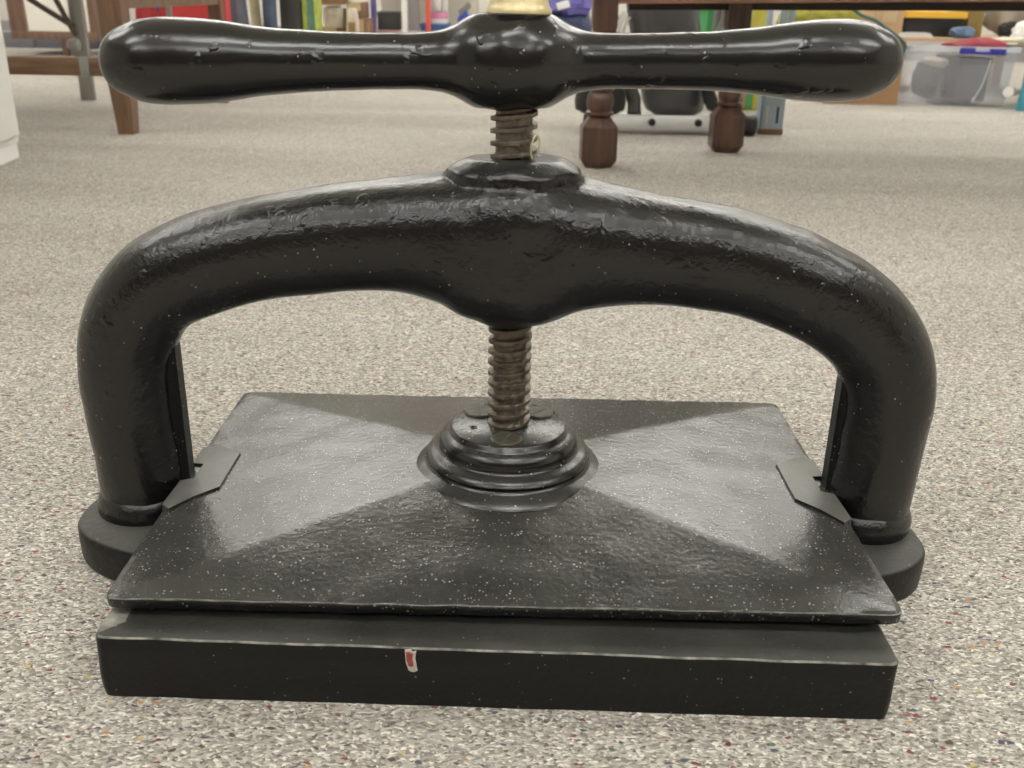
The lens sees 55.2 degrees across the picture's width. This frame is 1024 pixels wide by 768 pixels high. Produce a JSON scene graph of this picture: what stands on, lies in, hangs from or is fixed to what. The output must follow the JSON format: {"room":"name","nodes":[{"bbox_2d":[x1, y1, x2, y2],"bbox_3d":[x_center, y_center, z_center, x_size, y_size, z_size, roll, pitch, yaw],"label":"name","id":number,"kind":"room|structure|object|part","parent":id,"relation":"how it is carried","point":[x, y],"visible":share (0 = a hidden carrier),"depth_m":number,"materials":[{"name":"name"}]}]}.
{"room":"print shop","nodes":[
{"label":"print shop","id":0,"kind":"room"},
{"bbox_2d":[0,0,996,34],"bbox_3d":[0.073,-3.147,5.205,7.600,2.620,0.100,1,22,0],"label":"wall","id":1,"kind":"structure","parent":0,"point":[483,4],"depth_m":5.58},
{"bbox_2d":[1,20,1023,61],"bbox_3d":[0.050,-1.966,5.619,7.600,0.120,0.015,1,22,0],"label":"baseboard","id":2,"kind":"structure","parent":1,"relation":"attached to","point":[909,55],"depth_m":5.62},
{"bbox_2d":[0,48,1023,767],"bbox_3d":[0.005,-0.231,1.475,7.600,0.001,9.000,1,22,0],"label":"floor","id":3,"kind":"structure","parent":0,"point":[929,193],"depth_m":0.96,"materials":[{"name":"carpet"}]},
{"bbox_2d":[0,20,18,164],"bbox_3d":[-1.174,-0.640,1.427,0.458,0.750,0.900,-1,22,-5],"label":"base cabinet","id":4,"kind":"object","parent":3,"relation":"on","point":[9,131],"visible":1,"depth_m":1.92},
{"bbox_2d":[2,30,36,47],"bbox_3d":[-2.642,-1.874,5.315,0.229,0.078,0.303,1,22,0],"label":"storage box","id":5,"kind":"object","parent":3,"relation":"on","point":[9,42],"visible":0.29,"depth_m":5.18,"materials":[{"name":"grey plastic"}]},
{"bbox_2d":[6,0,100,55],"bbox_3d":[-2.104,-2.039,4.704,0.808,0.860,0.401,1,22,0],"label":"base cabinet","id":6,"kind":"object","parent":3,"relation":"on","point":[26,20],"visible":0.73,"depth_m":4.63,"materials":[{"name":"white wood"}]},
{"bbox_3d":[-2.140,-1.997,4.528,0.303,0.688,0.018,1,22,0],"label":"white panel","id":7,"kind":"part","parent":6,"relation":"part of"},
{"bbox_3d":[-2.141,-1.624,4.695,0.024,0.097,0.032,1,22,0],"label":"leg","id":8,"kind":"part","parent":6,"relation":"part of","materials":[{"name":"brown wood"}]},
{"bbox_2d":[27,0,96,99],"bbox_3d":[-1.337,-1.147,2.849,0.148,0.620,0.061,1,22,0],"label":"folding stand","id":9,"kind":"object","parent":3,"relation":"on","point":[79,43],"visible":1,"depth_m":2.89,"materials":[{"name":"grey metal"}]},
{"bbox_3d":[-1.293,-1.002,2.895,0.038,0.038,0.038,1,22,0],"label":"knob","id":10,"kind":"part","parent":9,"relation":"part of","materials":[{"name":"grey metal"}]},
{"bbox_3d":[-1.282,-1.152,2.866,0.040,0.620,0.024,1,22,0],"label":"post","id":11,"kind":"part","parent":9,"relation":"part of","materials":[{"name":"grey metal"}]},
{"bbox_2d":[36,39,101,48],"bbox_3d":[-2.341,-1.879,5.321,0.362,0.092,0.303,1,22,0],"label":"storage box","id":12,"kind":"object","parent":3,"relation":"on","point":[40,43],"visible":0.06,"depth_m":5.19,"materials":[{"name":"grey plastic"}]},
{"bbox_2d":[6,0,229,134],"bbox_3d":[-1.455,-1.073,2.533,1.220,0.715,0.823,1,22,0],"label":"wooden table","id":13,"kind":"object","parent":3,"relation":"on","point":[112,14],"visible":0.67,"depth_m":2.27,"materials":[{"name":"brown wood"}]},
{"bbox_3d":[-0.909,-0.914,2.213,0.052,0.680,0.052,1,22,0],"label":"leg","id":14,"kind":"part","parent":13,"relation":"part of","materials":[{"name":"brown wood"}]},
{"bbox_3d":[-0.887,-1.006,2.560,0.030,0.035,0.674,2,22,2],"label":"rail","id":15,"kind":"part","parent":13,"relation":"part of","materials":[{"name":"brown wood"}]},
{"bbox_3d":[-0.874,-1.176,2.865,0.036,0.680,0.036,1,22,0],"label":"leg","id":16,"kind":"part","parent":13,"relation":"part of","materials":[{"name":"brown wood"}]},
{"bbox_2d":[135,7,165,18],"bbox_3d":[-1.286,-1.276,3.590,0.140,0.308,0.225,1,22,0],"label":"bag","id":17,"kind":"object","parent":3,"relation":"on","point":[153,11],"visible":0.09,"depth_m":3.48,"materials":[{"name":"fabric"}]},
{"bbox_2d":[165,7,172,16],"bbox_3d":[-1.179,-1.524,3.285,0.060,1.000,0.060,1,22,0],"label":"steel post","id":18,"kind":"object","parent":3,"relation":"on","point":[168,9],"visible":0.02,"depth_m":3.37,"materials":[{"name":"grey metal"}]},
{"bbox_2d":[172,0,230,21],"bbox_3d":[-1.129,-1.327,3.571,0.172,0.422,0.185,1,22,0],"label":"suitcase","id":19,"kind":"object","parent":3,"relation":"on","point":[198,11],"visible":0.02,"depth_m":3.48,"materials":[{"name":"plastic"}]},
{"bbox_2d":[230,0,249,24],"bbox_3d":[-1.054,-1.470,3.727,0.120,0.575,0.097,1,22,0],"label":"book","id":20,"kind":"object","parent":3,"relation":"on","point":[238,8],"visible":0.2,"depth_m":3.71,"materials":[{"name":"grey paper"}]},
{"bbox_2d":[249,0,261,25],"bbox_3d":[-1.026,-1.537,3.893,0.072,0.575,0.045,1,22,0],"label":"book","id":21,"kind":"object","parent":3,"relation":"on","point":[255,11],"visible":0.31,"depth_m":3.90,"materials":[{"name":"beige paper"}]},
{"bbox_2d":[262,0,277,27],"bbox_3d":[-0.924,-1.467,3.726,0.066,0.575,0.061,1,22,0],"label":"book","id":22,"kind":"object","parent":3,"relation":"on","point":[269,7],"visible":0.32,"depth_m":3.73,"materials":[{"name":"blue paper"}]},
{"bbox_2d":[279,0,302,28],"bbox_3d":[-0.858,-1.535,3.837,0.082,0.620,0.152,1,22,0],"label":"book","id":23,"kind":"object","parent":3,"relation":"on","point":[291,15],"visible":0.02,"depth_m":3.80,"materials":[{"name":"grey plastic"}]},
{"bbox_2d":[302,0,322,30],"bbox_3d":[-0.790,-1.447,3.883,0.051,0.425,0.164,1,22,0],"label":"book","id":24,"kind":"object","parent":3,"relation":"on","point":[311,9],"visible":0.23,"depth_m":3.81,"materials":[{"name":"green paper"}]},
{"bbox_3d":[-0.782,-1.396,3.816,0.029,0.340,0.002,1,22,0],"label":"print panel","id":25,"kind":"part","parent":24,"relation":"part of","materials":[{"name":"green paper"}]},
{"bbox_2d":[323,26,345,31],"bbox_3d":[-0.752,-1.443,4.207,0.132,0.176,0.264,1,22,0],"label":"cardboard box","id":26,"kind":"object","parent":3,"relation":"on","point":[324,27],"visible":0.07,"depth_m":4.05,"materials":[{"name":"brown cardboard"}]},
{"bbox_2d":[323,6,346,27],"bbox_3d":[-0.741,-1.540,4.103,0.092,0.083,0.106,1,22,0],"label":"paper bag","id":27,"kind":"object","parent":26,"relation":"on","point":[334,16],"visible":0.94,"depth_m":4.06,"materials":[{"name":"beige paper"}]},
{"bbox_2d":[322,0,348,4],"bbox_3d":[-0.748,-1.649,4.108,0.091,0.106,0.224,1,22,0],"label":"cardboard box","id":28,"kind":"object","parent":27,"relation":"on","point":[324,2],"visible":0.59,"depth_m":4.02,"materials":[{"name":"brown cardboard"}]},
{"bbox_2d":[346,8,358,31],"bbox_3d":[-0.654,-1.413,4.033,0.051,0.255,0.040,1,22,0],"label":"packet","id":29,"kind":"object","parent":3,"relation":"on","point":[352,21],"visible":0.47,"depth_m":3.99,"materials":[{"name":"paper"}]},
{"bbox_3d":[-0.653,-1.456,3.998,0.028,0.040,0.006,1,22,0],"label":"label panel","id":30,"kind":"part","parent":29,"relation":"part of","materials":[{"name":"paper"}]},
{"bbox_2d":[359,18,373,31],"bbox_3d":[-0.640,-1.440,4.159,0.089,0.211,0.174,1,22,0],"label":"cardboard box","id":31,"kind":"object","parent":3,"relation":"on","point":[366,24],"visible":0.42,"depth_m":4.06,"materials":[{"name":"brown cardboard"}]},
{"bbox_2d":[347,1,368,18],"bbox_3d":[-0.648,-1.578,4.130,0.062,0.065,0.204,1,22,0],"label":"cardboard box","id":32,"kind":"object","parent":31,"relation":"on","point":[362,7],"visible":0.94,"depth_m":4.05,"materials":[{"name":"beige cardboard"}]},
{"bbox_2d":[370,0,478,32],"bbox_3d":[-0.377,-1.721,4.349,0.459,0.600,0.366,1,22,0],"label":"shelf unit","id":33,"kind":"object","parent":3,"relation":"on","point":[413,12],"visible":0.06,"depth_m":4.25,"materials":[{"name":"grey paint"}]},
{"bbox_2d":[377,11,401,29],"bbox_3d":[-0.536,-1.612,4.342,0.097,0.075,0.204,1,22,0],"label":"box","id":34,"kind":"object","parent":33,"relation":"on","point":[387,20],"visible":0.77,"depth_m":4.25,"materials":[{"name":"black cardboard"}]},
{"bbox_3d":[-0.535,-1.638,4.332,0.097,0.019,0.204,1,22,0],"label":"lid","id":35,"kind":"part","parent":34,"relation":"part of","materials":[{"name":"black cardboard"}]},
{"bbox_3d":[-0.382,-1.587,4.404,0.454,0.012,0.340,1,22,0],"label":"shelf","id":36,"kind":"part","parent":33,"relation":"part of","materials":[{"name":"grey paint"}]},
{"bbox_2d":[420,22,450,30],"bbox_3d":[-0.337,-1.580,4.332,0.125,0.030,0.164,1,22,0],"label":"box","id":37,"kind":"object","parent":33,"relation":"on","point":[434,27],"visible":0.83,"depth_m":4.26,"materials":[{"name":"blue plastic"}]},
{"bbox_3d":[-0.336,-1.588,4.328,0.125,0.013,0.164,1,22,0],"label":"lid","id":38,"kind":"part","parent":37,"relation":"part of","materials":[{"name":"blue plastic"}]},
{"bbox_2d":[431,11,447,23],"bbox_3d":[-0.316,-1.612,4.307,0.067,0.048,0.121,1,22,0],"label":"pack","id":39,"kind":"object","parent":37,"relation":"on","point":[438,17],"visible":0.98,"depth_m":4.25},
{"bbox_2d":[433,0,440,10],"bbox_3d":[-0.326,-1.676,4.282,0.035,0.088,0.035,1,22,0],"label":"jar","id":40,"kind":"object","parent":39,"relation":"on","point":[437,3],"visible":1,"depth_m":4.28,"materials":[{"name":"white"}]},
{"bbox_2d":[442,0,447,11],"bbox_3d":[-0.292,-1.678,4.281,0.024,0.094,0.024,1,22,0],"label":"jar","id":41,"kind":"object","parent":39,"relation":"on","point":[444,2],"visible":1,"depth_m":4.28,"materials":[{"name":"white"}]},
{"bbox_2d":[457,2,470,22],"bbox_3d":[-0.206,-1.604,4.277,0.065,0.121,0.065,1,22,0],"label":"spray bottle","id":42,"kind":"object","parent":33,"relation":"on","point":[463,10],"visible":0.45,"depth_m":4.25,"materials":[{"name":"blue plastic"}]},
{"bbox_2d":[77,0,936,719],"bbox_3d":[-0.005,-0.053,0.570,0.532,0.354,0.311,1,22,0],"label":"press","id":43,"kind":"object","parent":3,"relation":"on","point":[508,548],"visible":1,"depth_m":0.54,"materials":[{"name":"black metal"}]},
{"bbox_2d":[406,652,413,666],"bbox_3d":[-0.050,0.135,0.484,0.004,0.009,0.002,2,22,1],"label":"sticker","id":44,"kind":"object","parent":43,"relation":"on","point":[409,655],"depth_m":0.48,"materials":[{"name":"red paper"}]},
{"bbox_3d":[0.001,-0.174,0.527,0.432,0.051,0.056,-2,22,-5],"label":"handle","id":45,"kind":"part","parent":43,"relation":"part of","materials":[{"name":"black metal"}]},
{"bbox_3d":[-0.002,-0.019,0.590,0.520,0.234,0.084,1,22,0],"label":"frame","id":46,"kind":"part","parent":43,"relation":"part of","materials":[{"name":"black metal"}]},
{"bbox_2d":[530,134,540,158],"bbox_3d":[0.013,-0.129,0.532,0.006,0.013,0.002,-9,24,-23],"label":"string","id":47,"kind":"object","parent":43,"relation":"on","point":[537,135],"visible":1,"depth_m":0.53,"materials":[{"name":"beige fabric"}]},
{"bbox_2d":[548,0,591,30],"bbox_3d":[0.190,-1.215,3.462,0.181,0.346,0.260,1,22,0],"label":"bag","id":48,"kind":"object","parent":3,"relation":"on","point":[575,13],"visible":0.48,"depth_m":3.34,"materials":[{"name":"purple fabric"}]},
{"bbox_2d":[574,4,757,135],"bbox_3d":[0.416,-0.944,2.590,0.503,0.504,0.432,1,22,0],"label":"exercise machine","id":49,"kind":"object","parent":3,"relation":"on","point":[674,111],"visible":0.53,"depth_m":2.49,"materials":[{"name":"silver metal"}]},
{"bbox_3d":[0.275,-0.917,2.473,0.158,0.471,0.052,17,27,35],"label":"frame arm","id":50,"kind":"part","parent":49,"relation":"part of","materials":[{"name":"grey plastic"}]},
{"bbox_3d":[0.543,-0.940,2.532,0.031,0.071,0.018,1,22,0],"label":"crank arm","id":51,"kind":"part","parent":49,"relation":"part of","materials":[{"name":"grey metal"}]},
{"bbox_2d":[699,10,713,31],"bbox_3d":[0.574,-1.012,3.042,0.068,0.297,0.188,1,22,0],"label":"tub","id":52,"kind":"object","parent":3,"relation":"on","point":[706,16],"visible":0.15,"depth_m":2.92,"materials":[{"name":"plastic"}]},
{"bbox_3d":[0.589,-0.983,2.969,0.018,0.279,0.027,1,22,0],"label":"panel","id":53,"kind":"part","parent":52,"relation":"part of","materials":[{"name":"green plastic"}]},
{"bbox_2d":[742,10,766,109],"bbox_3d":[0.722,-1.015,3.048,0.102,0.303,0.122,1,22,0],"label":"book","id":54,"kind":"object","parent":3,"relation":"on","point":[749,101],"visible":0.18,"depth_m":2.96,"materials":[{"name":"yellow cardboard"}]},
{"bbox_2d":[742,93,752,108],"bbox_3d":[0.709,-0.893,3.033,0.077,0.081,0.002,1,22,0],"label":"print","id":55,"kind":"object","parent":54,"relation":"attached to","point":[747,99],"depth_m":3.04,"materials":[{"name":"green paper"}]},
{"bbox_2d":[756,10,795,134],"bbox_3d":[0.674,-0.934,2.447,0.064,0.600,0.055,1,22,0],"label":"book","id":56,"kind":"object","parent":3,"relation":"on","point":[770,110],"visible":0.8,"depth_m":2.52,"materials":[{"name":"grey paint"}]},
{"bbox_2d":[579,0,1023,168],"bbox_3d":[0.806,-0.688,2.069,1.370,0.432,0.414,1,22,0],"label":"table","id":57,"kind":"object","parent":3,"relation":"on","point":[598,139],"visible":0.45,"depth_m":2.12,"materials":[{"name":"brown wood"}]},
{"bbox_3d":[0.179,-0.640,1.948,0.075,0.410,0.083,1,22,0],"label":"leg","id":58,"kind":"part","parent":57,"relation":"part of","materials":[{"name":"brown wood"}]},
{"bbox_3d":[0.492,-0.724,2.173,0.075,0.410,0.083,1,22,0],"label":"leg","id":59,"kind":"part","parent":57,"relation":"part of","materials":[{"name":"brown wood"}]},
{"bbox_2d":[776,10,861,23],"bbox_3d":[1.165,-1.290,3.745,0.300,0.308,0.235,1,22,0],"label":"bag","id":60,"kind":"object","parent":3,"relation":"on","point":[801,15],"visible":0.07,"depth_m":3.61,"materials":[{"name":"fabric"}]},
{"bbox_2d":[822,40,906,104],"bbox_3d":[1.174,-1.106,3.406,0.243,0.222,0.343,1,22,0],"label":"cardboard box","id":61,"kind":"object","parent":3,"relation":"on","point":[889,96],"visible":0.21,"depth_m":3.28,"materials":[{"name":"brown cardboard"}]},
{"bbox_2d":[853,11,906,53],"bbox_3d":[1.194,-1.132,3.187,0.196,0.170,0.024,0,22,-2],"label":"rope","id":62,"kind":"object","parent":61,"relation":"hanging from","point":[860,14],"visible":0.7,"depth_m":3.17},
{"bbox_2d":[901,35,1023,87],"bbox_3d":[1.689,-1.261,3.846,0.670,0.199,0.400,1,22,0],"label":"bench","id":63,"kind":"object","parent":3,"relation":"on","point":[996,69],"visible":0.09,"depth_m":3.96,"materials":[{"name":"beige wood"}]},
{"bbox_2d":[860,11,904,34],"bbox_3d":[1.399,-1.381,3.725,0.108,0.102,0.204,1,22,0],"label":"box","id":64,"kind":"object","parent":63,"relation":"on","point":[893,20],"visible":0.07,"depth_m":3.63,"materials":[{"name":"cardboard"}]},
{"bbox_2d":[899,32,932,36],"bbox_3d":[1.497,-1.301,3.648,0.130,0.016,0.041,1,22,0],"label":"paper stack","id":65,"kind":"object","parent":63,"relation":"on","point":[902,34],"visible":0.86,"depth_m":3.63,"materials":[{"name":"white paper"}]},
{"bbox_2d":[902,11,968,36],"bbox_3d":[1.581,-1.382,3.755,0.243,0.089,0.212,1,22,0],"label":"crate","id":66,"kind":"object","parent":63,"relation":"on","point":[937,23],"visible":0.59,"depth_m":3.66,"materials":[{"name":"black plastic"}]},
{"bbox_3d":[1.582,-1.413,3.743,0.243,0.022,0.212,1,22,0],"label":"lid","id":67,"kind":"part","parent":66,"relation":"part of","materials":[{"name":"yellow plastic"}]},
{"bbox_2d":[948,26,974,37],"bbox_3d":[1.669,-1.306,3.634,0.093,0.041,0.066,1,22,0],"label":"cloth","id":68,"kind":"object","parent":63,"relation":"on","point":[955,32],"visible":1,"depth_m":3.61,"materials":[{"name":"blue fabric"}]},
{"bbox_2d":[953,11,984,37],"bbox_3d":[1.741,-1.393,3.771,0.060,0.104,0.203,1,22,0],"label":"box","id":69,"kind":"object","parent":63,"relation":"on","point":[975,19],"visible":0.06,"depth_m":3.68,"materials":[{"name":"brown cardboard"}]},
{"bbox_3d":[1.975,-1.298,3.990,0.040,0.169,0.040,1,22,0],"label":"leg","id":70,"kind":"part","parent":63,"relation":"part of","materials":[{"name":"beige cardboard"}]},
{"bbox_2d":[983,11,1023,35],"bbox_3d":[1.961,-1.406,3.730,0.314,0.166,0.217,1,22,0],"label":"blanket","id":71,"kind":"object","parent":63,"relation":"on","point":[992,20],"visible":0.27,"depth_m":3.68,"materials":[{"name":"beige fabric"}]},
{"bbox_2d":[997,21,1020,36],"bbox_3d":[1.850,-1.312,3.630,0.097,0.062,0.053,1,22,0],"label":"bundle","id":72,"kind":"object","parent":63,"relation":"on","point":[1004,30],"visible":0.48,"depth_m":3.61,"materials":[{"name":"black fabric"}]},
{"bbox_2d":[906,41,1021,54],"bbox_3d":[1.485,-1.074,3.376,0.374,0.184,0.352,1,22,0],"label":"storage bin","id":73,"kind":"object","parent":3,"relation":"on","point":[911,45],"visible":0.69,"depth_m":3.20,"materials":[{"name":"white plastic"}]},
{"bbox_2d":[911,57,948,98],"bbox_3d":[1.445,-1.063,3.391,0.077,0.136,0.207,1,22,0],"label":"bundle","id":74,"kind":"object","parent":73,"relation":"in","point":[929,80],"visible":1,"depth_m":3.33,"materials":[{"name":"grey fabric"}]},
{"bbox_2d":[936,54,992,101],"bbox_3d":[1.544,-1.056,3.374,0.112,0.141,0.203,1,22,0],"label":"case","id":75,"kind":"object","parent":73,"relation":"in","point":[967,72],"visible":0.89,"depth_m":3.29,"materials":[{"name":"grey plastic"}]},
{"bbox_3d":[1.546,-1.111,3.352,0.112,0.023,0.203,1,22,0],"label":"lid","id":76,"kind":"part","parent":75,"relation":"part of","materials":[{"name":"clear plastic"}]},
{"bbox_2d":[941,37,1007,46],"bbox_3d":[1.546,-1.142,3.272,0.163,0.030,0.146,1,22,0],"label":"cloth","id":77,"kind":"object","parent":73,"relation":"on","point":[983,41],"visible":0.85,"depth_m":3.23,"materials":[{"name":"red fabric"}]},
{"bbox_2d":[971,60,991,101],"bbox_3d":[1.570,-1.013,3.274,0.044,0.136,0.009,1,22,0],"label":"rod","id":78,"kind":"object","parent":73,"relation":"in","point":[972,99],"visible":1,"depth_m":3.27,"materials":[{"name":"grey plastic"}]},
{"bbox_2d":[990,37,1023,46],"bbox_3d":[1.682,-1.162,3.325,0.131,0.032,0.159,1,22,0],"label":"cloth","id":79,"kind":"object","parent":73,"relation":"on","point":[1010,41],"visible":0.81,"depth_m":3.26,"materials":[{"name":"beige fabric"}]},
{"bbox_2d":[1009,21,1023,37],"bbox_3d":[1.796,-1.209,3.370,0.140,0.088,0.126,1,22,0],"label":"cloth","id":80,"kind":"object","parent":79,"relation":"on","point":[1018,30],"visible":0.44,"depth_m":3.35,"materials":[{"name":"white fabric"}]},
{"bbox_2d":[1003,81,1023,110],"bbox_3d":[1.763,-0.999,3.215,0.252,0.187,0.245,12,24,25],"label":"tub","id":81,"kind":"object","parent":3,"relation":"on","point":[1008,91],"visible":1,"depth_m":3.17,"materials":[{"name":"plastic"}]},
{"bbox_2d":[1003,87,1013,96],"bbox_3d":[1.610,-0.947,3.177,0.032,0.032,0.006,12,24,25],"label":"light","id":82,"kind":"object","parent":81,"relation":"attached to","point":[1008,91],"depth_m":3.17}
]}

